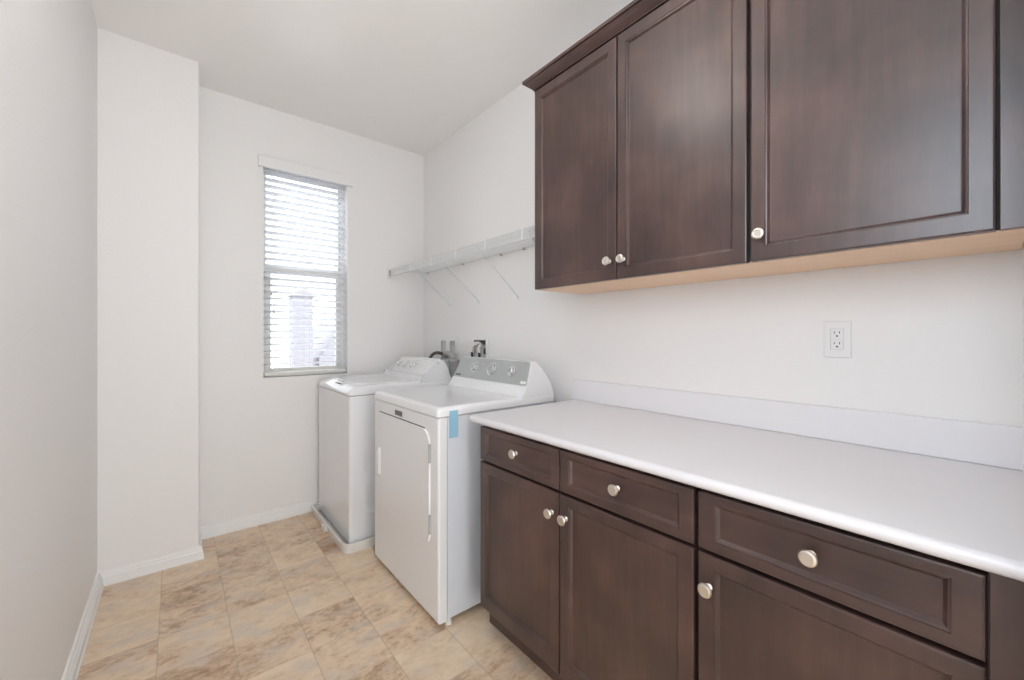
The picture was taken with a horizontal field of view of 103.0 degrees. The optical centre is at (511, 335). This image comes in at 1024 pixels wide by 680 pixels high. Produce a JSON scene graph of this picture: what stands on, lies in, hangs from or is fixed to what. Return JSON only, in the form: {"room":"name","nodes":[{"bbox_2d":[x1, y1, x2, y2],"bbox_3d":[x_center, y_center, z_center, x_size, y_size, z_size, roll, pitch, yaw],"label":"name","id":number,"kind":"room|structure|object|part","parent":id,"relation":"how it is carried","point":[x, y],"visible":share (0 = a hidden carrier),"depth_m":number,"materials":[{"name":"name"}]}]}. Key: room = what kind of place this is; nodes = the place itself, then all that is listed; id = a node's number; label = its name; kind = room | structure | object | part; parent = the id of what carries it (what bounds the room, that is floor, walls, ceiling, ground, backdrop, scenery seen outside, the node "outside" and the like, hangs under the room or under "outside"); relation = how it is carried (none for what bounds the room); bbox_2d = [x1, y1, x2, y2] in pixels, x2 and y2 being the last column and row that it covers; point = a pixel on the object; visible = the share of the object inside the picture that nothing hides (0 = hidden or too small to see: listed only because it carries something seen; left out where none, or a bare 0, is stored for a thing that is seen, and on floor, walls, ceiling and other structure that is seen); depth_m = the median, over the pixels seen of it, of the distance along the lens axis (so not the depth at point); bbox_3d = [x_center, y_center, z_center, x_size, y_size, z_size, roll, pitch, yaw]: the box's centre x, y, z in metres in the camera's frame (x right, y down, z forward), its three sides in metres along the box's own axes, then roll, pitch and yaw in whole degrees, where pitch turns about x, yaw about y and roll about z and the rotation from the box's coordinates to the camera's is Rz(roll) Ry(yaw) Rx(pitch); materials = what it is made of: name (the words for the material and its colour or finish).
{"room":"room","nodes":[
{"label":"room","id":0,"kind":"room"},
{"bbox_2d":[0,0,96,679],"bbox_3d":[-0.406,-0.140,-0.089,0.150,2.720,5.780,0,0,-40],"label":"wall","id":1,"kind":"structure","parent":0,"point":[48,48],"depth_m":1.22,"materials":[{"name":"white paint"}]},
{"bbox_2d":[61,571,103,679],"bbox_3d":[-0.254,1.183,-0.137,0.025,0.075,5.512,0,0,-40],"label":"baseboard","id":2,"kind":"structure","parent":1,"relation":"attached to","point":[72,669],"depth_m":1.61,"materials":[{"name":"white paint"}]},
{"bbox_2d":[97,28,199,570],"bbox_3d":[-1.958,-0.140,2.211,0.405,2.720,0.278,0,0,-40],"label":"wall","id":3,"kind":"structure","parent":0,"point":[148,97],"depth_m":2.09,"materials":[{"name":"white paint"}]},
{"bbox_2d":[99,498,318,585],"bbox_3d":[-1.371,1.183,2.676,1.882,0.075,0.287,0,0,-40],"label":"baseboard","id":4,"kind":"structure","parent":3,"relation":"attached to","point":[117,574],"depth_m":2.22,"materials":[{"name":"white paint"}]},
{"bbox_2d":[200,87,422,525],"bbox_3d":[-1.514,-0.140,2.848,2.182,2.720,0.160,0,0,-40],"label":"wall","id":5,"kind":"structure","parent":0,"point":[259,435],"depth_m":2.66,"materials":[{"name":"white paint"}]},
{"bbox_2d":[263,170,343,376],"bbox_3d":[-1.489,-0.433,2.914,0.533,1.414,0.060,0,0,-40],"label":"window","id":6,"kind":"structure","parent":5,"relation":"in","point":[338,365],"depth_m":2.91,"materials":[{"name":"white plastic"}]},
{"bbox_3d":[-1.498,-0.785,2.924,0.493,0.670,0.023,0,0,-40],"label":"sash","id":7,"kind":"part","parent":6,"relation":"part of","materials":[{"name":"white plastic"}]},
{"bbox_3d":[-1.480,-0.113,2.902,0.493,0.734,0.030,0,0,-40],"label":"sash","id":8,"kind":"part","parent":6,"relation":"part of","materials":[{"name":"white"}]},
{"bbox_2d":[258,154,352,375],"bbox_3d":[-1.423,-0.455,2.836,0.597,1.435,0.090,0,0,-40],"label":"window blind","id":9,"kind":"object","parent":6,"relation":"attached to","point":[272,166],"visible":1,"depth_m":2.83,"materials":[{"name":"white plastic"}]},
{"bbox_3d":[-1.583,-0.430,2.726,0.002,1.360,0.056,0,0,-40],"label":"ladder cord","id":10,"kind":"part","parent":9,"relation":"part of","materials":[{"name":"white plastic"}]},
{"bbox_3d":[-1.436,-1.120,2.849,0.521,0.036,0.054,0,0,-40],"label":"head rail","id":11,"kind":"part","parent":9,"relation":"part of","materials":[{"name":"white plastic"}]},
{"bbox_3d":[-1.435,0.252,2.848,0.521,0.022,0.052,0,0,-40],"label":"rail","id":12,"kind":"part","parent":9,"relation":"part of","materials":[{"name":"white plastic"}]},
{"bbox_3d":[-1.287,-0.430,2.970,0.002,1.360,0.056,0,0,-40],"label":"ladder cord","id":13,"kind":"part","parent":9,"relation":"part of","materials":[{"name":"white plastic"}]},
{"bbox_2d":[77,512,552,679],"bbox_3d":[0.345,1.270,0.596,2.182,0.100,6.080,0,0,-40],"label":"floor","id":14,"kind":"structure","parent":0,"point":[276,600],"depth_m":1.72,"materials":[{"name":"tile"}]},
{"bbox_2d":[312,502,374,553],"bbox_3d":[-0.864,1.192,2.777,0.797,0.057,0.736,0,0,-40],"label":"pan","id":15,"kind":"object","parent":14,"relation":"on","point":[327,526],"visible":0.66,"depth_m":2.40,"materials":[{"name":"white plastic"}]},
{"bbox_2d":[318,356,451,543],"bbox_3d":[-0.873,0.683,2.785,0.690,1.061,0.666,0,0,-40],"label":"washing machine","id":16,"kind":"object","parent":15,"relation":"on","point":[346,403],"visible":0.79,"depth_m":2.44,"materials":[{"name":"white metal"}]},
{"bbox_3d":[-0.940,0.286,2.731,0.373,0.010,0.544,0,0,-40],"label":"lid","id":17,"kind":"part","parent":16,"relation":"part of","materials":[{"name":"white metal"}]},
{"bbox_3d":[-0.873,0.317,2.785,0.690,0.053,0.666,0,0,-40],"label":"panel","id":18,"kind":"part","parent":16,"relation":"part of","materials":[{"name":"white metal"}]},
{"bbox_3d":[-0.716,0.213,2.915,0.075,0.094,0.528,0,0,-40],"label":"control panel","id":19,"kind":"part","parent":16,"relation":"part of","materials":[{"name":"white plastic"}]},
{"bbox_2d":[374,356,553,624],"bbox_3d":[-0.270,0.673,2.164,0.701,1.093,0.710,0,0,-40],"label":"dryer","id":20,"kind":"object","parent":14,"relation":"on","point":[427,445],"visible":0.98,"depth_m":1.81,"materials":[{"name":"white metal"}]},
{"bbox_3d":[-0.699,0.658,2.143,0.012,0.148,0.024,0,0,-40],"label":"door handle","id":21,"kind":"part","parent":20,"relation":"part of","materials":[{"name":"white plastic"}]},
{"bbox_3d":[-0.532,0.643,1.951,0.008,0.483,0.570,0,0,-40],"label":"door","id":22,"kind":"part","parent":20,"relation":"part of","materials":[{"name":"white metal"}]},
{"bbox_3d":[-0.512,0.769,1.964,0.042,0.854,0.702,0,0,-40],"label":"panel","id":23,"kind":"part","parent":20,"relation":"part of","materials":[{"name":"white metal"}]},
{"bbox_3d":[-0.266,0.319,2.168,0.689,0.042,0.708,0,0,-40],"label":"panel","id":24,"kind":"part","parent":20,"relation":"part of","materials":[{"name":"white metal"}]},
{"bbox_3d":[-0.125,0.190,2.284,0.055,0.118,0.675,0,0,-40],"label":"control panel","id":25,"kind":"part","parent":20,"relation":"part of","materials":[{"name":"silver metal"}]},
{"bbox_2d":[480,426,700,679],"bbox_3d":[0.375,0.787,1.519,0.656,0.866,0.934,0,0,-40],"label":"base cabinet","id":26,"kind":"object","parent":14,"relation":"on","point":[589,566],"visible":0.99,"depth_m":1.24,"materials":[{"name":"brown wood"}]},
{"bbox_3d":[0.005,0.427,1.473,0.027,0.033,0.033,0,0,-40],"label":"knob","id":27,"kind":"part","parent":26,"relation":"part of","materials":[{"name":"silver metal"}]},
{"bbox_3d":[0.018,0.434,1.494,0.020,0.134,0.440,0,0,-40],"label":"drawer","id":28,"kind":"part","parent":26,"relation":"part of","materials":[{"name":"brown wood"}]},
{"bbox_3d":[0.018,0.803,1.494,0.020,0.586,0.440,0,0,-40],"label":"door","id":29,"kind":"part","parent":26,"relation":"part of","materials":[{"name":"brown wood"}]},
{"bbox_3d":[0.121,0.580,1.332,0.027,0.033,0.033,0,0,-40],"label":"knob","id":30,"kind":"part","parent":26,"relation":"part of","materials":[{"name":"silver metal"}]},
{"bbox_3d":[0.161,0.580,1.284,0.027,0.033,0.033,0,0,-40],"label":"knob","id":31,"kind":"part","parent":26,"relation":"part of","materials":[{"name":"silver metal"}]},
{"bbox_3d":[0.285,0.427,1.133,0.027,0.033,0.033,0,0,-40],"label":"knob","id":32,"kind":"part","parent":26,"relation":"part of","materials":[{"name":"silver metal"}]},
{"bbox_3d":[0.302,0.434,1.150,0.020,0.134,0.440,0,0,-40],"label":"drawer","id":33,"kind":"part","parent":26,"relation":"part of","materials":[{"name":"brown wood"}]},
{"bbox_3d":[0.302,0.803,1.150,0.020,0.586,0.440,0,0,-40],"label":"door","id":34,"kind":"part","parent":26,"relation":"part of","materials":[{"name":"brown wood"}]},
{"bbox_2d":[469,379,1023,581],"bbox_3d":[0.527,0.287,1.334,0.658,0.132,1.450,0,0,-40],"label":"countertop","id":35,"kind":"structure","parent":26,"relation":"on","point":[948,489],"depth_m":1.05,"materials":[{"name":"white laminate"}]},
{"bbox_2d":[697,489,1023,679],"bbox_3d":[0.829,0.787,0.969,0.656,0.866,0.488,0,0,-40],"label":"base cabinet","id":36,"kind":"object","parent":14,"relation":"on","point":[783,596],"visible":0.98,"depth_m":0.77,"materials":[{"name":"brown wood"}]},
{"bbox_3d":[0.447,0.583,0.937,0.027,0.033,0.033,0,0,-40],"label":"knob","id":37,"kind":"part","parent":36,"relation":"part of","materials":[{"name":"silver metal"}]},
{"bbox_3d":[0.573,0.426,0.785,0.027,0.033,0.033,0,0,-40],"label":"knob","id":38,"kind":"part","parent":36,"relation":"part of","materials":[{"name":"silver metal"}]},
{"bbox_3d":[0.591,0.803,0.800,0.020,0.586,0.445,0,0,-40],"label":"door","id":39,"kind":"part","parent":36,"relation":"part of","materials":[{"name":"brown wood"}]},
{"bbox_3d":[0.751,0.734,0.614,0.013,0.754,0.040,0,0,-40],"label":"filler panel","id":40,"kind":"part","parent":36,"relation":"part of","materials":[{"name":"brown wood"}]},
{"bbox_2d":[90,0,632,155],"bbox_3d":[0.345,-1.550,0.596,2.182,0.100,6.080,0,0,-40],"label":"ceiling","id":41,"kind":"structure","parent":0,"point":[408,75],"depth_m":2.12,"materials":[{"name":"white paint"}]},
{"bbox_2d":[423,84,1022,426],"bbox_3d":[1.161,-0.140,1.205,0.150,2.720,5.780,0,0,-40],"label":"wall","id":42,"kind":"structure","parent":0,"point":[942,338],"depth_m":1.54,"materials":[{"name":"white paint"}]},
{"bbox_2d":[439,337,457,364],"bbox_3d":[-0.466,0.110,3.081,0.043,0.212,0.267,0,0,-40],"label":"washer supply box","id":43,"kind":"object","parent":42,"relation":"attached to","point":[445,343],"visible":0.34,"depth_m":3.07,"materials":[{"name":"white plastic"}]},
{"bbox_2d":[429,351,442,357],"bbox_3d":[-0.580,0.183,3.102,0.125,0.135,0.032,0,0,-7],"label":"supply hose","id":44,"kind":"object","parent":43,"relation":"attached to","point":[435,352],"visible":0.59,"depth_m":3.09,"materials":[{"name":"grey rubber"}]},
{"bbox_2d":[443,350,458,377],"bbox_3d":[-0.444,0.262,2.939,0.080,0.315,0.279,0,0,-21],"label":"hose","id":45,"kind":"object","parent":43,"relation":"attached to","point":[453,363],"visible":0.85,"depth_m":2.83,"materials":[{"name":"grey rubber"}]},
{"bbox_2d":[388,225,534,305],"bbox_3d":[-0.314,-0.375,2.630,0.310,0.305,1.705,0,0,-40],"label":"wire shelf","id":46,"kind":"object","parent":42,"relation":"attached to","point":[420,267],"visible":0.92,"depth_m":2.52,"materials":[{"name":"white metal"}]},
{"bbox_2d":[472,337,487,357],"bbox_3d":[-0.193,0.090,2.772,0.068,0.164,0.174,0,0,-40],"label":"outlet box","id":47,"kind":"object","parent":42,"relation":"attached to","point":[484,340],"visible":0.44,"depth_m":2.81,"materials":[{"name":"white plastic"}]},
{"bbox_2d":[471,342,480,356],"bbox_3d":[-0.247,0.149,2.755,0.084,0.222,0.029,0,0,30],"label":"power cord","id":48,"kind":"object","parent":47,"relation":"attached to","point":[475,343],"visible":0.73,"depth_m":2.76,"materials":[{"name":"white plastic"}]},
{"bbox_2d":[477,345,482,356],"bbox_3d":[-0.215,0.159,2.719,0.045,0.204,0.035,0,0,-40],"label":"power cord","id":49,"kind":"object","parent":47,"relation":"hanging from","point":[479,346],"visible":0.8,"depth_m":2.71,"materials":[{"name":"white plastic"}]},
{"bbox_2d":[522,0,787,293],"bbox_3d":[0.487,-0.689,1.619,0.357,0.958,0.949,0,0,-40],"label":"upper cabinet","id":50,"kind":"object","parent":42,"relation":"attached to","point":[643,123],"visible":1,"depth_m":1.42,"materials":[{"name":"brown wood"}]},
{"bbox_3d":[0.252,-0.661,1.685,0.020,0.900,0.445,0,0,-40],"label":"door","id":51,"kind":"part","parent":50,"relation":"part of","materials":[{"name":"brown wood"}]},
{"bbox_3d":[0.486,-1.141,1.620,0.357,0.054,0.948,0,0,-40],"label":"crown moulding","id":52,"kind":"part","parent":50,"relation":"part of","materials":[{"name":"brown wood"}]},
{"bbox_3d":[0.355,-0.280,1.523,0.027,0.033,0.033,0,0,-40],"label":"knob","id":53,"kind":"part","parent":50,"relation":"part of","materials":[{"name":"silver metal"}]},
{"bbox_3d":[0.395,-0.280,1.475,0.027,0.033,0.033,0,0,-40],"label":"knob","id":54,"kind":"part","parent":50,"relation":"part of","materials":[{"name":"silver metal"}]},
{"bbox_3d":[0.522,-0.213,1.617,0.306,0.005,0.899,0,0,-40],"label":"panel","id":55,"kind":"part","parent":50,"relation":"part of","materials":[{"name":"brown wood"}]},
{"bbox_3d":[0.537,-0.661,1.340,0.020,0.900,0.442,0,0,-40],"label":"door","id":56,"kind":"part","parent":50,"relation":"part of","materials":[{"name":"brown wood"}]},
{"bbox_3d":[0.403,-0.664,1.519,0.001,0.903,0.894,0,0,-40],"label":"frame","id":57,"kind":"part","parent":50,"relation":"part of","materials":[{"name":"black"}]},
{"bbox_2d":[572,379,1022,470],"bbox_3d":[0.774,0.273,1.537,0.019,0.103,1.450,0,0,-40],"label":"backsplash","id":58,"kind":"structure","parent":42,"relation":"attached to","point":[996,445],"depth_m":1.25,"materials":[{"name":"white laminate"}]},
{"bbox_2d":[824,321,851,357],"bbox_3d":[1.010,0.010,1.263,0.009,0.114,0.069,0,0,-40],"label":"wall outlet","id":59,"kind":"object","parent":42,"relation":"attached to","point":[837,334],"visible":1,"depth_m":1.26,"materials":[{"name":"white plastic"}]},
{"bbox_2d":[831,329,843,338],"bbox_3d":[1.008,-0.006,1.262,0.005,0.032,0.032,0,0,-40],"label":"socket","id":60,"kind":"object","parent":59,"relation":"attached to","point":[835,333],"depth_m":1.26,"materials":[{"name":"white plastic"}]},
{"bbox_2d":[831,339,843,349],"bbox_3d":[1.008,0.026,1.262,0.005,0.032,0.032,0,0,-40],"label":"socket","id":61,"kind":"object","parent":59,"relation":"attached to","point":[836,344],"depth_m":1.26,"materials":[{"name":"white plastic"}]},
{"bbox_2d":[751,0,1023,272],"bbox_3d":[0.945,-0.689,1.065,0.357,0.958,0.490,0,0,-40],"label":"upper cabinet","id":62,"kind":"object","parent":42,"relation":"attached to","point":[883,131],"visible":1,"depth_m":0.95,"materials":[{"name":"brown wood"}]},
{"bbox_3d":[0.683,-0.282,1.126,0.027,0.033,0.033,0,0,-40],"label":"knob","id":63,"kind":"part","parent":62,"relation":"part of","materials":[{"name":"silver metal"}]},
{"bbox_3d":[0.965,-0.213,1.081,0.306,0.005,0.490,0,0,-40],"label":"panel","id":64,"kind":"part","parent":62,"relation":"part of","materials":[{"name":"brown wood"}]},
{"bbox_3d":[0.846,-0.664,0.982,0.001,0.903,0.485,0,0,-40],"label":"frame","id":65,"kind":"part","parent":62,"relation":"part of","materials":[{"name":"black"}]},
{"bbox_3d":[0.985,-0.663,0.801,0.014,0.904,0.032,0,0,-40],"label":"filler panel","id":66,"kind":"part","parent":62,"relation":"part of","materials":[{"name":"brown wood"}]},
{"bbox_2d":[1023,241,1023,471],"bbox_3d":[1.003,-0.140,0.714,0.737,2.720,0.120,0,0,-40],"label":"wall","id":67,"kind":"structure","parent":0,"point":[1023,241],"depth_m":0.97,"materials":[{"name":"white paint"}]},
{"label":"outside","id":68,"kind":"structure","parent":0,"visible":0},
{"bbox_3d":[-5.398,1.520,8.109,18.000,0.100,12.620,0,0,-40],"label":"ground","id":69,"kind":"structure","parent":68,"visible":0},
{"bbox_2d":[287,289,333,366],"bbox_3d":[-3.684,0.070,10.542,4.260,2.800,3.050,0,0,-40],"label":"neighbor house","id":70,"kind":"structure","parent":69,"relation":"on","point":[291,347],"depth_m":8.27,"materials":[{"name":"grey paint"}]}
]}

